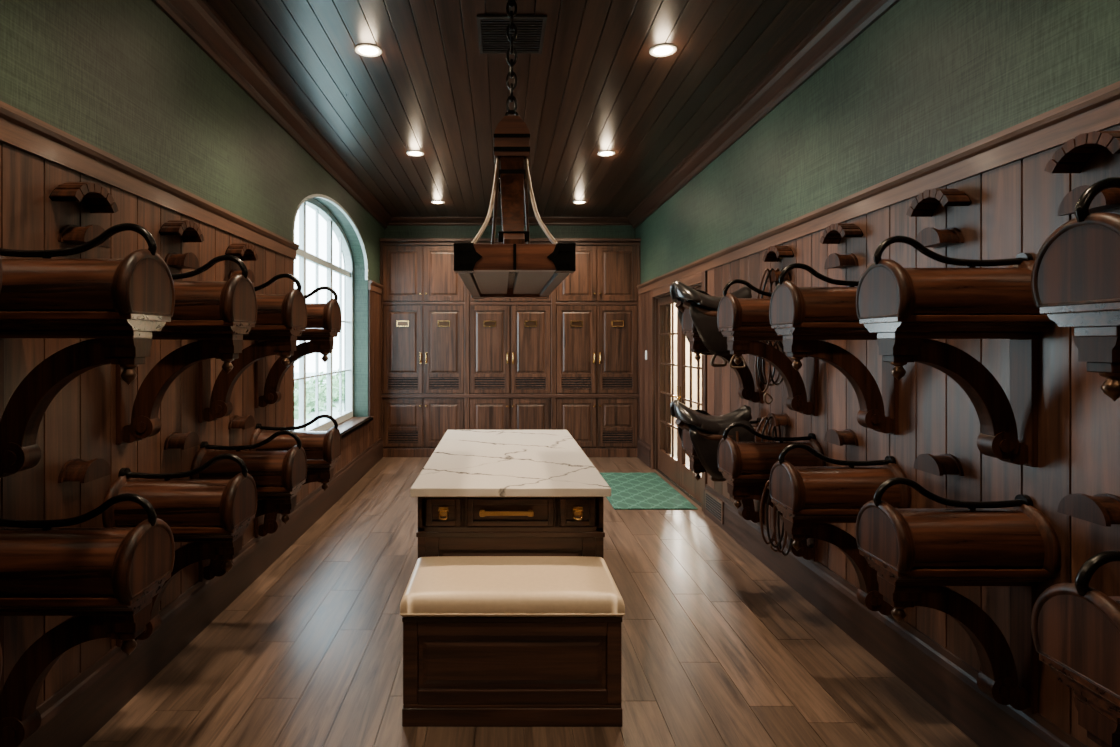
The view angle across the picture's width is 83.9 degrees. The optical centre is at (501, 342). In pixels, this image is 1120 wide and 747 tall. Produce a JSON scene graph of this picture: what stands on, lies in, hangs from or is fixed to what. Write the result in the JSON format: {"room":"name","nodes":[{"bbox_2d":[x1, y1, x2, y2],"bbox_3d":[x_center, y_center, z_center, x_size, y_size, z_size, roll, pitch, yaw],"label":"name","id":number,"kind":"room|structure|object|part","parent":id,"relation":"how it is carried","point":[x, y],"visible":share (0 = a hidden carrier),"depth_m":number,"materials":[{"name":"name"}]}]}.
{"room":"tack room","nodes":[
{"label":"tack room","id":0,"kind":"room"},
{"bbox_2d":[0,0,384,416],"bbox_3d":[-1.860,-0.110,3.625,0.300,3.420,11.250,0,0,0],"label":"wall","id":1,"kind":"structure","parent":0,"point":[120,77],"depth_m":3.14,"materials":[{"name":"green paint"}]},
{"bbox_2d":[0,257,2,291],"bbox_3d":[-1.411,0.026,1.280,0.558,0.838,0.298,0,0,0],"label":"rack","id":2,"kind":"object","parent":1,"relation":"attached to","point":[1,270],"visible":1,"depth_m":1.42,"materials":[{"name":"brown wood"}]},
{"bbox_2d":[0,644,2,678],"bbox_3d":[-1.411,0.911,1.280,0.558,0.838,0.298,0,0,0],"label":"rack","id":3,"kind":"object","parent":1,"relation":"attached to","point":[1,656],"visible":1,"depth_m":1.42,"materials":[{"name":"brown wood"}]},
{"bbox_2d":[49,182,117,247],"bbox_3d":[-1.640,-0.507,2.440,0.100,0.242,0.262,0,0,0],"label":"rack","id":4,"kind":"object","parent":1,"relation":"attached to","point":[97,198],"visible":0.99,"depth_m":2.39,"materials":[{"name":"brown wood"}]},
{"bbox_2d":[58,458,110,482],"bbox_3d":[-1.640,0.495,2.440,0.100,0.078,0.164,0,0,0],"label":"hook","id":5,"kind":"object","parent":1,"relation":"attached to","point":[74,470],"visible":1,"depth_m":2.40,"materials":[{"name":"brown wood"}]},
{"bbox_2d":[0,493,174,746],"bbox_3d":[-1.411,0.911,2.030,0.558,0.838,0.298,0,0,0],"label":"rack","id":6,"kind":"object","parent":1,"relation":"attached to","point":[107,580],"visible":0.99,"depth_m":1.98,"materials":[{"name":"brown wood"}]},
{"bbox_2d":[0,223,174,477],"bbox_3d":[-1.411,0.026,2.030,0.558,0.838,0.298,0,0,0],"label":"rack","id":7,"kind":"object","parent":1,"relation":"attached to","point":[117,305],"visible":1,"depth_m":1.99,"materials":[{"name":"brown wood"}]},
{"bbox_2d":[0,101,298,259],"bbox_3d":[-1.683,-0.740,1.530,0.055,0.120,7.060,0,0,0],"label":"trim","id":8,"kind":"structure","parent":1,"relation":"attached to","point":[19,129],"depth_m":2.70,"materials":[{"name":"brown wood"}]},
{"bbox_2d":[102,454,256,646],"bbox_3d":[-1.411,0.911,2.760,0.558,0.838,0.298,0,0,0],"label":"rack","id":9,"kind":"object","parent":1,"relation":"attached to","point":[212,515],"visible":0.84,"depth_m":2.69,"materials":[{"name":"brown wood"}]},
{"bbox_2d":[159,220,203,269],"bbox_3d":[-1.640,-0.507,3.180,0.100,0.242,0.262,0,0,0],"label":"rack","id":10,"kind":"object","parent":1,"relation":"attached to","point":[189,231],"visible":0.98,"depth_m":3.13,"materials":[{"name":"brown wood"}]},
{"bbox_2d":[164,432,199,449],"bbox_3d":[-1.640,0.495,3.180,0.100,0.078,0.164,0,0,0],"label":"hook","id":11,"kind":"object","parent":1,"relation":"attached to","point":[174,440],"visible":1,"depth_m":3.13,"materials":[{"name":"brown wood"}]},
{"bbox_2d":[116,255,256,444],"bbox_3d":[-1.411,0.026,2.760,0.558,0.838,0.298,0,0,0],"label":"rack","id":12,"kind":"object","parent":1,"relation":"attached to","point":[217,314],"visible":0.72,"depth_m":2.72,"materials":[{"name":"brown wood"}]},
{"bbox_2d":[0,141,380,707],"bbox_3d":[-1.700,0.360,3.338,0.020,2.080,10.677,0,0,0],"label":"wall paneling","id":13,"kind":"structure","parent":1,"relation":"attached to","point":[79,422],"depth_m":2.61,"materials":[{"name":"brown wood"}]},
{"bbox_2d":[17,438,382,746],"bbox_3d":[-1.688,1.460,3.340,0.045,0.280,10.680,0,0,0],"label":"baseboard","id":14,"kind":"structure","parent":1,"relation":"attached to","point":[77,711],"depth_m":3.10,"materials":[{"name":"brown wood"}]},
{"bbox_2d":[225,243,257,282],"bbox_3d":[-1.640,-0.507,3.910,0.100,0.242,0.262,0,0,0],"label":"rack","id":15,"kind":"object","parent":1,"relation":"attached to","point":[246,251],"visible":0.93,"depth_m":3.87,"materials":[{"name":"brown wood"}]},
{"bbox_2d":[228,415,254,428],"bbox_3d":[-1.640,0.495,3.910,0.100,0.078,0.164,0,0,0],"label":"hook","id":16,"kind":"object","parent":1,"relation":"attached to","point":[236,422],"visible":1,"depth_m":3.86,"materials":[{"name":"brown wood"}]},
{"bbox_2d":[190,430,306,581],"bbox_3d":[-1.411,0.911,3.500,0.558,0.838,0.298,0,0,0],"label":"rack","id":17,"kind":"object","parent":1,"relation":"attached to","point":[278,476],"visible":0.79,"depth_m":3.44,"materials":[{"name":"brown wood"}]},
{"bbox_2d":[199,273,306,422],"bbox_3d":[-1.411,0.026,3.500,0.558,0.838,0.298,0,0,0],"label":"rack","id":18,"kind":"object","parent":1,"relation":"attached to","point":[281,318],"visible":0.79,"depth_m":3.46,"materials":[{"name":"brown wood"}]},
{"bbox_2d":[151,0,392,228],"bbox_3d":[-1.645,-1.745,3.525,0.130,0.150,11.050,0,0,0],"label":"trim","id":19,"kind":"structure","parent":1,"relation":"attached to","point":[196,19],"depth_m":4.19,"materials":[{"name":"brown wood"}]},
{"bbox_2d":[249,414,341,537],"bbox_3d":[-1.411,0.911,4.280,0.558,0.838,0.298,0,0,0],"label":"rack","id":20,"kind":"object","parent":1,"relation":"attached to","point":[322,449],"visible":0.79,"depth_m":4.22,"materials":[{"name":"brown wood"}]},
{"bbox_2d":[254,286,341,407],"bbox_3d":[-1.411,0.026,4.280,0.558,0.838,0.298,0,0,0],"label":"rack","id":21,"kind":"object","parent":1,"relation":"attached to","point":[324,320],"visible":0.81,"depth_m":4.25,"materials":[{"name":"brown wood"}]},
{"bbox_2d":[293,194,367,430],"bbox_3d":[-1.843,-0.260,6.485,0.274,2.400,2.830,0,0,0],"label":"window","id":22,"kind":"structure","parent":1,"relation":"in","point":[333,225],"depth_m":6.92,"materials":[{"name":"paint"}]},
{"bbox_2d":[325,416,373,438],"bbox_3d":[-1.820,0.960,6.485,0.360,0.040,2.910,0,0,0],"label":"window sill","id":23,"kind":"structure","parent":1,"relation":"attached to","point":[348,426],"depth_m":7.15,"materials":[{"name":"brown wood"}]},
{"bbox_2d":[368,280,383,293],"bbox_3d":[-1.683,-0.740,8.295,0.055,0.120,0.770,0,0,0],"label":"trim","id":24,"kind":"structure","parent":1,"relation":"attached to","point":[374,286],"depth_m":8.16,"materials":[{"name":"brown wood"}]},
{"bbox_2d":[385,226,634,237],"bbox_3d":[0.115,-0.110,9.150,3.650,3.420,0.200,0,0,0],"label":"wall","id":25,"kind":"structure","parent":0,"point":[390,231],"depth_m":9.05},
{"bbox_2d":[387,217,632,225],"bbox_3d":[0.115,-1.768,8.998,3.610,0.105,0.104,0,0,0],"label":"trim","id":26,"kind":"structure","parent":25,"relation":"attached to","point":[396,221],"depth_m":9.00,"materials":[{"name":"brown wood"}]},
{"bbox_2d":[205,0,842,216],"bbox_3d":[0.065,-1.895,3.525,4.150,0.150,11.450,0,0,0],"label":"ceiling","id":27,"kind":"structure","parent":0,"point":[595,85],"depth_m":4.36,"materials":[{"name":"brown wood"}]},
{"bbox_2d":[354,43,381,56],"bbox_3d":[-0.830,-1.816,3.850,0.170,0.008,0.170,0,0,0],"label":"recessed light","id":28,"kind":"object","parent":27,"relation":"in","point":[364,49],"visible":1,"depth_m":3.84,"materials":[{"name":"white glass"}]},
{"bbox_2d":[406,150,423,155],"bbox_3d":[-0.830,-1.816,5.940,0.170,0.008,0.170,0,0,0],"label":"recessed light","id":29,"kind":"object","parent":27,"relation":"in","point":[412,152],"visible":1,"depth_m":5.93,"materials":[{"name":"white glass"}]},
{"bbox_2d":[431,200,443,203],"bbox_3d":[-0.830,-1.816,8.000,0.170,0.008,0.170,0,0,0],"label":"recessed light","id":30,"kind":"object","parent":27,"relation":"in","point":[435,201],"visible":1,"depth_m":8.00,"materials":[{"name":"white paint"}]},
{"bbox_2d":[477,15,546,53],"bbox_3d":[0.055,-1.813,3.660,0.390,0.011,0.440,0,0,0],"label":"ceiling air vent","id":31,"kind":"object","parent":27,"relation":"attached to","point":[492,38],"depth_m":3.63,"materials":[{"name":"black metal"}]},
{"bbox_2d":[454,0,575,298],"bbox_3d":[0.050,-1.052,3.196,0.480,1.537,1.535,0,0,0],"label":"chandelier","id":32,"kind":"object","parent":27,"relation":"hanging from","point":[513,268],"visible":1,"depth_m":2.93,"materials":[{"name":"brown wood"}]},
{"bbox_3d":[0.050,-1.474,3.200,0.140,0.693,0.140,0,0,0],"label":"chain","id":33,"kind":"part","parent":32,"relation":"part of","materials":[{"name":"metal"}]},
{"bbox_3d":[0.050,-0.339,3.196,0.480,0.111,1.535,0,0,0],"label":"frame","id":34,"kind":"part","parent":32,"relation":"part of","materials":[{"name":"brown wood"}]},
{"bbox_2d":[573,200,585,203],"bbox_3d":[1.000,-1.816,8.000,0.170,0.008,0.170,0,0,0],"label":"recessed light","id":35,"kind":"object","parent":27,"relation":"in","point":[578,201],"visible":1,"depth_m":8.00,"materials":[{"name":"white paint"}]},
{"bbox_2d":[597,150,614,155],"bbox_3d":[1.000,-1.816,5.940,0.170,0.008,0.170,0,0,0],"label":"recessed light","id":36,"kind":"object","parent":27,"relation":"in","point":[605,152],"visible":1,"depth_m":5.94,"materials":[{"name":"white glass"}]},
{"bbox_2d":[649,43,676,56],"bbox_3d":[1.000,-1.816,3.850,0.170,0.008,0.170,0,0,0],"label":"recessed light","id":37,"kind":"object","parent":27,"relation":"in","point":[665,49],"visible":1,"depth_m":3.84,"materials":[{"name":"white glass"}]},
{"bbox_2d":[82,416,979,746],"bbox_3d":[1.295,1.660,6.200,6.610,0.120,16.800,0,0,0],"label":"floor","id":38,"kind":"structure","parent":0,"point":[719,650],"depth_m":3.12,"materials":[{"name":"brown wood"}]},
{"bbox_2d":[379,238,640,456],"bbox_3d":[0.115,0.070,8.839,3.646,3.060,0.417,0,0,0],"label":"tall cabinet","id":39,"kind":"object","parent":38,"relation":"on","point":[568,359],"visible":0.89,"depth_m":8.68,"materials":[{"name":"brown wood"}]},
{"bbox_2d":[410,430,610,558],"bbox_3d":[0.043,1.153,4.040,0.980,0.893,2.040,0,0,0],"label":"island table","id":40,"kind":"object","parent":38,"relation":"on","point":[479,492],"visible":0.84,"depth_m":3.11,"materials":[{"name":"stone"}]},
{"bbox_2d":[400,556,624,726],"bbox_3d":[0.043,1.321,2.829,0.934,0.557,0.513,0,0,0],"label":"upholstered bench","id":41,"kind":"object","parent":38,"relation":"on","point":[489,641],"visible":1,"depth_m":2.59,"materials":[{"name":"brown wood"}]},
{"bbox_2d":[400,556,624,616],"bbox_3d":[0.043,1.093,2.829,0.934,0.101,0.513,0,0,0],"label":"cushion","id":42,"kind":"object","parent":41,"relation":"on","point":[441,586],"depth_m":2.65,"materials":[{"name":"beige leather"}]},
{"bbox_2d":[600,473,697,509],"bbox_3d":[1.480,1.593,6.775,0.800,0.011,1.650,0,0,0],"label":"area rug","id":43,"kind":"object","parent":38,"relation":"on","point":[629,491],"visible":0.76,"depth_m":6.54,"materials":[{"name":"green fabric"}]},
{"bbox_2d":[671,303,701,409],"bbox_3d":[3.370,0.150,9.600,2.660,2.900,10.200,0,0,0],"label":"wall","id":44,"kind":"structure","parent":0,"point":[694,361],"depth_m":14.60,"materials":[{"name":"beige paint"}]},
{"bbox_2d":[635,0,1119,296],"bbox_3d":[2.040,-0.110,3.625,0.200,3.420,11.250,0,0,0],"label":"wall","id":45,"kind":"structure","parent":0,"point":[928,80],"depth_m":3.06,"materials":[{"name":"green paint"}]},
{"bbox_2d":[637,438,650,467],"bbox_3d":[1.917,1.460,8.320,0.045,0.280,0.720,0,0,0],"label":"baseboard","id":46,"kind":"structure","parent":45,"relation":"attached to","point":[643,448],"depth_m":8.30,"materials":[{"name":"brown wood"}]},
{"bbox_2d":[658,296,678,484],"bbox_3d":[1.961,0.517,7.365,0.109,2.145,0.946,0,0,0],"label":"door","id":47,"kind":"structure","parent":45,"relation":"in","point":[668,464],"depth_m":7.49,"materials":[{"name":"brown wood"}]},
{"bbox_2d":[650,271,706,511],"bbox_3d":[2.022,0.460,6.890,0.235,2.280,2.140,0,0,0],"label":"trim","id":48,"kind":"structure","parent":45,"relation":"attached to","point":[700,278],"depth_m":7.84,"materials":[{"name":"brown wood"}]},
{"bbox_2d":[675,287,701,503],"bbox_3d":[1.961,0.517,6.415,0.109,2.145,0.946,0,0,0],"label":"door","id":49,"kind":"structure","parent":45,"relation":"in","point":[687,481],"depth_m":6.68,"materials":[{"name":"brown wood"}]},
{"bbox_2d":[705,490,723,523],"bbox_3d":[1.887,1.455,5.525,0.015,0.190,0.450,0,0,0],"label":"air vent","id":50,"kind":"object","parent":45,"relation":"attached to","point":[714,506],"visible":1,"depth_m":5.49,"materials":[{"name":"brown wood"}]},
{"bbox_2d":[682,290,762,403],"bbox_3d":[1.641,0.026,4.600,0.558,0.838,0.298,0,0,0],"label":"rack","id":51,"kind":"object","parent":45,"relation":"attached to","point":[747,390],"visible":0.4,"depth_m":4.57,"materials":[{"name":"brown wood"}]},
{"bbox_2d":[670,280,751,367],"bbox_3d":[1.551,-0.140,4.603,0.578,0.651,0.410,0,0,0],"label":"saddle","id":52,"kind":"object","parent":51,"relation":"on","point":[703,308],"visible":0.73,"depth_m":4.44,"materials":[{"name":"black leather"}]},
{"bbox_3d":[1.541,-0.349,4.600,0.559,0.231,0.384,0,0,0],"label":"seat","id":53,"kind":"part","parent":52,"relation":"part of","materials":[{"name":"black leather"}]},
{"bbox_2d":[682,409,766,522],"bbox_3d":[1.641,0.911,4.600,0.558,0.838,0.298,0,0,0],"label":"rack","id":54,"kind":"object","parent":45,"relation":"attached to","point":[748,511],"visible":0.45,"depth_m":4.57,"materials":[{"name":"brown wood"}]},
{"bbox_2d":[670,400,754,481],"bbox_3d":[1.551,0.745,4.603,0.578,0.651,0.410,0,0,0],"label":"saddle","id":55,"kind":"object","parent":54,"relation":"on","point":[706,431],"visible":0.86,"depth_m":4.45,"materials":[{"name":"black leather"}]},
{"bbox_3d":[1.541,0.535,4.600,0.559,0.231,0.384,0,0,0],"label":"seat","id":56,"kind":"part","parent":55,"relation":"part of","materials":[{"name":"black leather"}]},
{"bbox_2d":[627,0,899,228],"bbox_3d":[1.875,-1.745,3.525,0.130,0.150,11.050,0,0,0],"label":"trim","id":57,"kind":"structure","parent":45,"relation":"attached to","point":[849,19],"depth_m":4.20,"materials":[{"name":"brown wood"}]},
{"bbox_2d":[717,279,817,415],"bbox_3d":[1.641,0.026,3.820,0.558,0.838,0.298,0,0,0],"label":"rack","id":58,"kind":"object","parent":45,"relation":"attached to","point":[745,322],"visible":0.79,"depth_m":3.78,"materials":[{"name":"brown wood"}]},
{"bbox_2d":[717,423,824,561],"bbox_3d":[1.641,0.911,3.820,0.558,0.838,0.298,0,0,0],"label":"rack","id":59,"kind":"object","parent":45,"relation":"attached to","point":[746,467],"visible":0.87,"depth_m":3.77,"materials":[{"name":"brown wood"}]},
{"bbox_2d":[760,480,792,555],"bbox_3d":[1.621,1.029,3.644,0.203,0.452,0.044,0,0,0],"label":"bridle","id":60,"kind":"object","parent":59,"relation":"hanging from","point":[776,514],"visible":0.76,"depth_m":3.64,"materials":[{"name":"brown leather"}]},
{"bbox_2d":[763,246,793,282],"bbox_3d":[1.870,-0.537,4.200,0.100,0.242,0.262,0,0,0],"label":"rack","id":61,"kind":"object","parent":45,"relation":"attached to","point":[773,253],"visible":0.88,"depth_m":4.14,"materials":[{"name":"brown wood"}]},
{"bbox_2d":[757,268,783,346],"bbox_3d":[1.841,-0.235,4.202,0.219,0.544,0.073,0,0,0],"label":"bridle","id":62,"kind":"object","parent":61,"relation":"hanging from","point":[766,269],"visible":0.29,"depth_m":4.20,"materials":[{"name":"brown leather"}]},
{"bbox_2d":[755,341,784,403],"bbox_3d":[1.802,0.193,4.169,0.216,0.440,0.044,0,0,0],"label":"bridle","id":63,"kind":"object","parent":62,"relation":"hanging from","point":[770,374],"visible":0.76,"depth_m":4.17,"materials":[{"name":"brown leather"}]},
{"bbox_2d":[766,413,790,425],"bbox_3d":[1.870,0.515,4.200,0.100,0.078,0.164,0,0,0],"label":"hook","id":64,"kind":"object","parent":45,"relation":"attached to","point":[783,419],"visible":0.91,"depth_m":4.14,"materials":[{"name":"brown wood"}]},
{"bbox_2d":[755,416,780,441],"bbox_3d":[1.834,0.666,4.205,0.219,0.345,0.064,0,0,0],"label":"bridle","id":65,"kind":"object","parent":64,"relation":"hanging from","point":[770,417],"visible":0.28,"depth_m":4.20,"materials":[{"name":"brown leather"}]},
{"bbox_2d":[769,263,898,434],"bbox_3d":[1.641,0.026,3.050,0.558,0.838,0.298,0,0,0],"label":"rack","id":66,"kind":"object","parent":45,"relation":"attached to","point":[804,316],"visible":0.83,"depth_m":3.01,"materials":[{"name":"brown wood"}]},
{"bbox_2d":[769,443,910,615],"bbox_3d":[1.641,0.911,3.050,0.558,0.838,0.298,0,0,0],"label":"rack","id":67,"kind":"object","parent":45,"relation":"attached to","point":[809,499],"visible":0.88,"depth_m":3.00,"materials":[{"name":"brown wood"}]},
{"bbox_2d":[824,429,858,445],"bbox_3d":[1.870,0.515,3.420,0.100,0.078,0.164,0,0,0],"label":"hook","id":68,"kind":"object","parent":45,"relation":"attached to","point":[847,436],"visible":1,"depth_m":3.37,"materials":[{"name":"brown wood"}]},
{"bbox_2d":[820,223,863,268],"bbox_3d":[1.870,-0.537,3.420,0.100,0.242,0.262,0,0,0],"label":"rack","id":69,"kind":"object","parent":45,"relation":"attached to","point":[833,234],"visible":1,"depth_m":3.37,"materials":[{"name":"brown wood"}]},
{"bbox_2d":[637,81,1119,293],"bbox_3d":[1.913,-0.740,3.340,0.055,0.120,10.680,0,0,0],"label":"trim","id":70,"kind":"structure","parent":45,"relation":"attached to","point":[1099,110],"depth_m":2.63,"materials":[{"name":"brown wood"}]},
{"bbox_2d":[639,125,1119,746],"bbox_3d":[1.930,0.360,3.338,0.020,2.080,10.677,0,0,0],"label":"wall paneling","id":71,"kind":"structure","parent":45,"relation":"attached to","point":[1013,209],"depth_m":2.52,"materials":[{"name":"brown wood"}]},
{"bbox_2d":[704,484,1086,746],"bbox_3d":[1.917,1.460,1.910,0.045,0.280,7.820,0,0,0],"label":"baseboard","id":72,"kind":"structure","parent":45,"relation":"attached to","point":[941,678],"depth_m":2.89,"materials":[{"name":"brown wood"}]},
{"bbox_2d":[906,189,971,248],"bbox_3d":[1.870,-0.537,2.660,0.100,0.242,0.262,0,0,0],"label":"rack","id":73,"kind":"object","parent":45,"relation":"attached to","point":[925,203],"visible":0.99,"depth_m":2.62,"materials":[{"name":"brown wood"}]},
{"bbox_2d":[914,454,963,475],"bbox_3d":[1.870,0.515,2.660,0.100,0.078,0.164,0,0,0],"label":"hook","id":74,"kind":"object","parent":45,"relation":"attached to","point":[943,464],"visible":1,"depth_m":2.62,"materials":[{"name":"brown wood"}]},
{"bbox_2d":[856,236,1053,466],"bbox_3d":[1.641,0.026,2.270,0.558,0.838,0.298,0,0,0],"label":"rack","id":75,"kind":"object","parent":45,"relation":"attached to","point":[908,308],"visible":0.96,"depth_m":2.22,"materials":[{"name":"brown wood"}]},
{"bbox_2d":[856,477,1060,713],"bbox_3d":[1.641,0.911,2.270,0.558,0.838,0.298,0,0,0],"label":"rack","id":76,"kind":"object","parent":45,"relation":"attached to","point":[915,553],"visible":1,"depth_m":2.22,"materials":[{"name":"brown wood"}]},
{"bbox_2d":[1031,177,1119,400],"bbox_3d":[1.641,0.026,1.470,0.558,0.838,0.298,0,0,0],"label":"rack","id":77,"kind":"object","parent":45,"relation":"attached to","point":[1075,277],"visible":1,"depth_m":1.47,"materials":[{"name":"brown wood"}]},
{"bbox_2d":[1031,550,1119,746],"bbox_3d":[1.641,0.911,1.470,0.558,0.838,0.298,0,0,0],"label":"rack","id":78,"kind":"object","parent":45,"relation":"attached to","point":[1075,627],"visible":1,"depth_m":1.47,"materials":[{"name":"brown wood"}]},
{"bbox_2d":[1044,131,1119,215],"bbox_3d":[1.870,-0.537,1.950,0.100,0.242,0.262,0,0,0],"label":"rack","id":79,"kind":"object","parent":45,"relation":"attached to","point":[1075,153],"visible":0.93,"depth_m":1.97,"materials":[{"name":"brown wood"}]},
{"bbox_2d":[1057,494,1119,526],"bbox_3d":[1.870,0.515,1.950,0.100,0.078,0.164,0,0,0],"label":"hook","id":80,"kind":"object","parent":45,"relation":"attached to","point":[1100,509],"visible":1,"depth_m":1.92,"materials":[{"name":"brown wood"}]},
{"label":"outside","id":81,"kind":"structure","parent":0,"visible":0},
{"bbox_2d":[294,372,343,430],"bbox_3d":[-21.005,1.950,10.000,37.990,0.100,60.000,0,0,0],"label":"lawn","id":82,"kind":"structure","parent":81,"point":[296,374],"depth_m":17.20,"materials":[{"name":"white"}]},
{"bbox_2d":[294,369,343,419],"bbox_3d":[-5.259,1.399,15.498,2.697,1.133,21.158,0,0,0],"label":"hedge","id":83,"kind":"object","parent":82,"relation":"on","point":[310,395],"visible":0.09,"depth_m":17.71,"materials":[{"name":"green plant"}]}
]}

